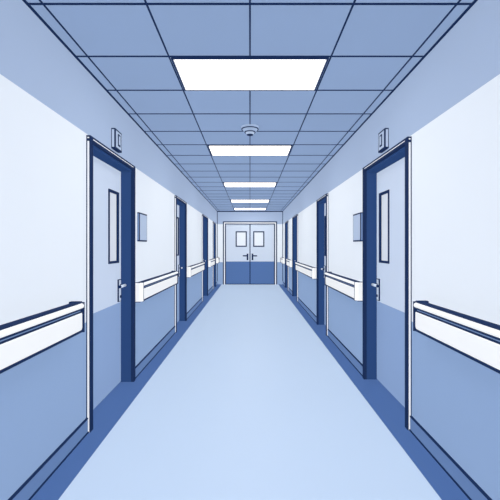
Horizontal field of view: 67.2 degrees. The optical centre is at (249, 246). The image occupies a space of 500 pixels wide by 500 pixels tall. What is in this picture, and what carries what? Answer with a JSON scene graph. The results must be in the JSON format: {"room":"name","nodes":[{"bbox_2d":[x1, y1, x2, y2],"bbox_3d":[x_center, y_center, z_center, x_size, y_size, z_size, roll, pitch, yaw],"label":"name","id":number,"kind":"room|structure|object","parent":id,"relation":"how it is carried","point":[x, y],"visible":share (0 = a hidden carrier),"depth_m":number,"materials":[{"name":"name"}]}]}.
{"room":"hospital interior","nodes":[
{"label":"hospital interior","id":0,"kind":"room"},
{"bbox_2d":[0,0,216,499],"bbox_3d":[-1.300,0.025,5.635,0.200,2.670,16.470,0,0,0],"label":"wall","id":1,"kind":"structure","parent":0,"point":[49,102],"depth_m":2.28,"materials":[{"name":"paint"}]},
{"bbox_2d":[0,301,84,373],"bbox_3d":[-1.148,0.466,-0.013,0.104,0.204,5.075,0,0,0],"label":"wall handrail","id":2,"kind":"object","parent":1,"relation":"attached to","point":[21,340],"visible":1,"depth_m":1.97,"materials":[{"name":"white plastic"}]},
{"bbox_2d":[86,135,134,432],"bbox_3d":[-1.262,0.270,3.297,0.185,2.180,1.085,0,0,0],"label":"door","id":3,"kind":"structure","parent":1,"relation":"in","point":[110,178],"depth_m":3.45,"materials":[{"name":"blue paint"}]},
{"bbox_2d":[8,282,216,499],"bbox_3d":[-1.190,1.306,5.535,0.020,0.109,16.270,0,0,0],"label":"baseboard","id":4,"kind":"structure","parent":1,"relation":"attached to","point":[32,485],"depth_m":2.39,"materials":[{"name":"plastic"}]},
{"bbox_2d":[111,128,121,152],"bbox_3d":[-1.178,-0.943,3.333,0.044,0.175,0.173,0,0,0],"label":"indicator","id":5,"kind":"object","parent":1,"relation":"attached to","point":[116,136],"visible":1,"depth_m":3.27,"materials":[{"name":"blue plastic"}]},
{"bbox_2d":[22,0,216,210],"bbox_3d":[-1.194,-1.304,5.535,0.011,0.011,16.270,0,0,0],"label":"trim","id":6,"kind":"structure","parent":1,"relation":"attached to","point":[24,1],"depth_m":2.78,"materials":[{"name":"blue ceramic"}]},
{"bbox_2d":[137,212,146,241],"bbox_3d":[-1.187,-0.215,4.149,0.026,0.310,0.302,0,0,0],"label":"room sign","id":7,"kind":"object","parent":1,"relation":"attached to","point":[141,218],"visible":1,"depth_m":4.08,"materials":[{"name":"blue plastic"}]},
{"bbox_2d":[135,271,177,301],"bbox_3d":[-1.148,0.466,4.815,0.104,0.204,1.930,0,0,0],"label":"wall handrail","id":8,"kind":"object","parent":1,"relation":"attached to","point":[146,289],"visible":0.91,"depth_m":4.37,"materials":[{"name":"white plastic"}]},
{"bbox_2d":[174,195,186,331],"bbox_3d":[-1.262,0.270,6.465,0.185,2.180,0.990,0,0,0],"label":"door","id":9,"kind":"structure","parent":1,"relation":"in","point":[180,206],"depth_m":6.91,"materials":[{"name":"blue paint"}]},
{"bbox_2d":[187,262,204,277],"bbox_3d":[-1.148,0.466,8.075,0.104,0.204,2.210,0,0,0],"label":"wall handrail","id":10,"kind":"object","parent":1,"relation":"attached to","point":[192,270],"visible":0.91,"depth_m":7.66,"materials":[{"name":"white plastic"}]},
{"bbox_2d":[202,214,207,300],"bbox_3d":[-1.262,0.270,9.945,0.185,2.180,1.150,0,0,0],"label":"door","id":11,"kind":"structure","parent":1,"relation":"in","point":[204,218],"depth_m":10.47,"materials":[{"name":"blue paint"}]},
{"bbox_2d":[208,259,214,266],"bbox_3d":[-1.148,0.466,11.205,0.104,0.204,1.350,0,0,0],"label":"wall handrail","id":12,"kind":"object","parent":1,"relation":"attached to","point":[211,262],"visible":0.98,"depth_m":10.84,"materials":[{"name":"white plastic"}]},
{"bbox_2d":[213,221,215,288],"bbox_3d":[-1.262,0.270,12.495,0.185,2.180,0.850,0,0,0],"label":"door","id":13,"kind":"structure","parent":1,"relation":"in","point":[214,223],"depth_m":12.87,"materials":[{"name":"blue paint"}]},
{"bbox_2d":[31,284,468,499],"bbox_3d":[0.000,1.410,5.635,2.800,0.100,16.470,0,0,0],"label":"floor","id":14,"kind":"structure","parent":0,"point":[250,397],"depth_m":2.88,"materials":[{"name":"plastic"}]},
{"bbox_2d":[26,0,473,210],"bbox_3d":[0.000,-1.360,5.635,2.800,0.100,16.470,0,0,0],"label":"ceiling","id":15,"kind":"structure","parent":0,"point":[99,30],"depth_m":2.76,"materials":[{"name":"tile"}]},
{"bbox_2d":[241,124,258,135],"bbox_3d":[0.000,-1.265,4.100,0.194,0.090,0.194,0,0,0],"label":"smoke detector","id":16,"kind":"object","parent":15,"relation":"attached to","point":[249,129],"visible":1,"depth_m":4.05,"materials":[{"name":"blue plastic"}]},
{"bbox_2d":[28,0,471,210],"bbox_3d":[0.000,-1.308,5.525,2.376,0.004,16.250,0,0,0],"label":"grid","id":17,"kind":"object","parent":15,"relation":"attached to","point":[41,3],"depth_m":2.58,"materials":[{"name":"blue metal"}]},
{"bbox_2d":[171,57,328,90],"bbox_3d":[0.000,-1.304,2.859,1.090,0.012,0.533,0,0,0],"label":"ceiling light panel","id":18,"kind":"object","parent":15,"relation":"in","point":[194,73],"depth_m":2.82,"materials":[{"name":"white plastic"}]},
{"bbox_2d":[207,145,292,155],"bbox_3d":[0.000,-1.304,5.087,1.090,0.012,0.533,0,0,0],"label":"ceiling light panel","id":19,"kind":"object","parent":15,"relation":"in","point":[215,150],"depth_m":5.07,"materials":[{"name":"white plastic"}]},
{"bbox_2d":[223,182,276,186],"bbox_3d":[0.000,-1.304,7.871,1.090,0.012,0.533,0,0,0],"label":"ceiling light panel","id":20,"kind":"object","parent":15,"relation":"in","point":[227,184],"depth_m":7.82,"materials":[{"name":"white plastic"}]},
{"bbox_2d":[230,200,269,201],"bbox_3d":[0.000,-1.304,10.657,1.090,0.012,0.533,0,0,0],"label":"ceiling light panel","id":21,"kind":"object","parent":15,"relation":"in","point":[230,200],"depth_m":10.51,"materials":[{"name":"white plastic"}]},
{"bbox_2d":[234,208,265,209],"bbox_3d":[0.000,-1.304,12.884,1.090,0.012,0.533,0,0,0],"label":"ceiling light panel","id":22,"kind":"object","parent":15,"relation":"in","point":[234,208],"depth_m":12.86,"materials":[{"name":"white plastic"}]},
{"bbox_2d":[217,212,282,283],"bbox_3d":[0.000,0.025,13.770,2.400,2.670,0.200,0,0,0],"label":"wall","id":23,"kind":"structure","parent":0,"point":[222,216],"depth_m":13.67,"materials":[{"name":"paint"}]},
{"bbox_2d":[223,221,276,283],"bbox_3d":[0.000,0.215,13.718,1.968,2.290,0.214,0,0,0],"label":"door","id":24,"kind":"structure","parent":23,"relation":"in","point":[249,247],"depth_m":13.70,"materials":[{"name":"paint"}]},
{"bbox_2d":[217,211,282,280],"bbox_3d":[0.000,-0.035,13.662,2.400,2.549,0.015,0,0,0],"label":"trim","id":25,"kind":"structure","parent":23,"relation":"attached to","point":[217,211],"depth_m":13.66,"materials":[{"name":"blue ceramic"}]},
{"bbox_2d":[283,0,499,499],"bbox_3d":[1.300,0.025,5.635,0.200,2.670,16.470,0,0,0],"label":"wall","id":26,"kind":"structure","parent":0,"point":[449,104],"depth_m":2.28,"materials":[{"name":"paint"}]},
{"bbox_2d":[280,257,284,263],"bbox_3d":[1.148,0.466,13.140,0.104,0.204,0.960,0,0,0],"label":"wall handrail","id":27,"kind":"object","parent":26,"relation":"attached to","point":[282,259],"visible":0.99,"depth_m":12.69,"materials":[{"name":"white plastic"}]},
{"bbox_2d":[285,221,288,287],"bbox_3d":[1.262,0.270,12.145,0.185,2.180,0.950,0,0,0],"label":"door","id":28,"kind":"structure","parent":26,"relation":"in","point":[286,222],"depth_m":12.57,"materials":[{"name":"blue paint"}]},
{"bbox_2d":[286,259,291,266],"bbox_3d":[1.148,0.466,10.955,0.104,0.204,1.050,0,0,0],"label":"wall handrail","id":29,"kind":"object","parent":26,"relation":"attached to","point":[288,261],"visible":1,"depth_m":10.78,"materials":[{"name":"white plastic"}]},
{"bbox_2d":[292,214,297,300],"bbox_3d":[1.262,0.270,9.895,0.185,2.180,1.050,0,0,0],"label":"door","id":30,"kind":"structure","parent":26,"relation":"in","point":[295,218],"depth_m":10.37,"materials":[{"name":"blue paint"}]},
{"bbox_2d":[295,262,315,278],"bbox_3d":[1.148,0.466,7.905,0.104,0.204,2.550,0,0,0],"label":"wall handrail","id":31,"kind":"object","parent":26,"relation":"attached to","point":[307,270],"visible":0.93,"depth_m":7.42,"materials":[{"name":"white plastic"}]},
{"bbox_2d":[316,193,327,335],"bbox_3d":[1.262,0.270,6.185,0.185,2.180,0.870,0,0,0],"label":"door","id":32,"kind":"structure","parent":26,"relation":"in","point":[321,203],"depth_m":6.57,"materials":[{"name":"blue paint"}]},
{"bbox_2d":[325,272,362,300],"bbox_3d":[1.148,0.466,4.740,0.104,0.204,1.640,0,0,0],"label":"wall handrail","id":33,"kind":"object","parent":26,"relation":"attached to","point":[351,288],"visible":0.93,"depth_m":4.37,"materials":[{"name":"white plastic"}]},
{"bbox_2d":[353,212,362,241],"bbox_3d":[1.187,-0.215,4.149,0.026,0.310,0.302,0,0,0],"label":"room sign","id":34,"kind":"object","parent":26,"relation":"attached to","point":[357,218],"visible":1,"depth_m":4.08,"materials":[{"name":"blue plastic"}]},
{"bbox_2d":[283,0,477,210],"bbox_3d":[1.194,-1.304,5.535,0.011,0.011,16.270,0,0,0],"label":"trim","id":35,"kind":"structure","parent":26,"relation":"attached to","point":[474,1],"depth_m":2.78,"materials":[{"name":"blue ceramic"}]},
{"bbox_2d":[378,128,388,152],"bbox_3d":[1.178,-0.943,3.333,0.044,0.175,0.173,0,0,0],"label":"indicator","id":36,"kind":"object","parent":26,"relation":"attached to","point":[383,136],"visible":1,"depth_m":3.27,"materials":[{"name":"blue plastic"}]},
{"bbox_2d":[363,136,411,429],"bbox_3d":[1.262,0.270,3.350,0.185,2.180,1.120,0,0,0],"label":"door","id":37,"kind":"structure","parent":26,"relation":"in","point":[387,180],"depth_m":3.50,"materials":[{"name":"blue paint"}]},
{"bbox_2d":[283,282,491,499],"bbox_3d":[1.190,1.306,5.535,0.020,0.109,16.270,0,0,0],"label":"baseboard","id":38,"kind":"structure","parent":26,"relation":"attached to","point":[467,485],"depth_m":2.40,"materials":[{"name":"plastic"}]},
{"bbox_2d":[413,300,499,373],"bbox_3d":[1.148,0.466,0.005,0.104,0.204,5.110,0,0,0],"label":"wall handrail","id":39,"kind":"object","parent":26,"relation":"attached to","point":[478,340],"visible":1,"depth_m":1.98,"materials":[{"name":"white plastic"}]}
]}

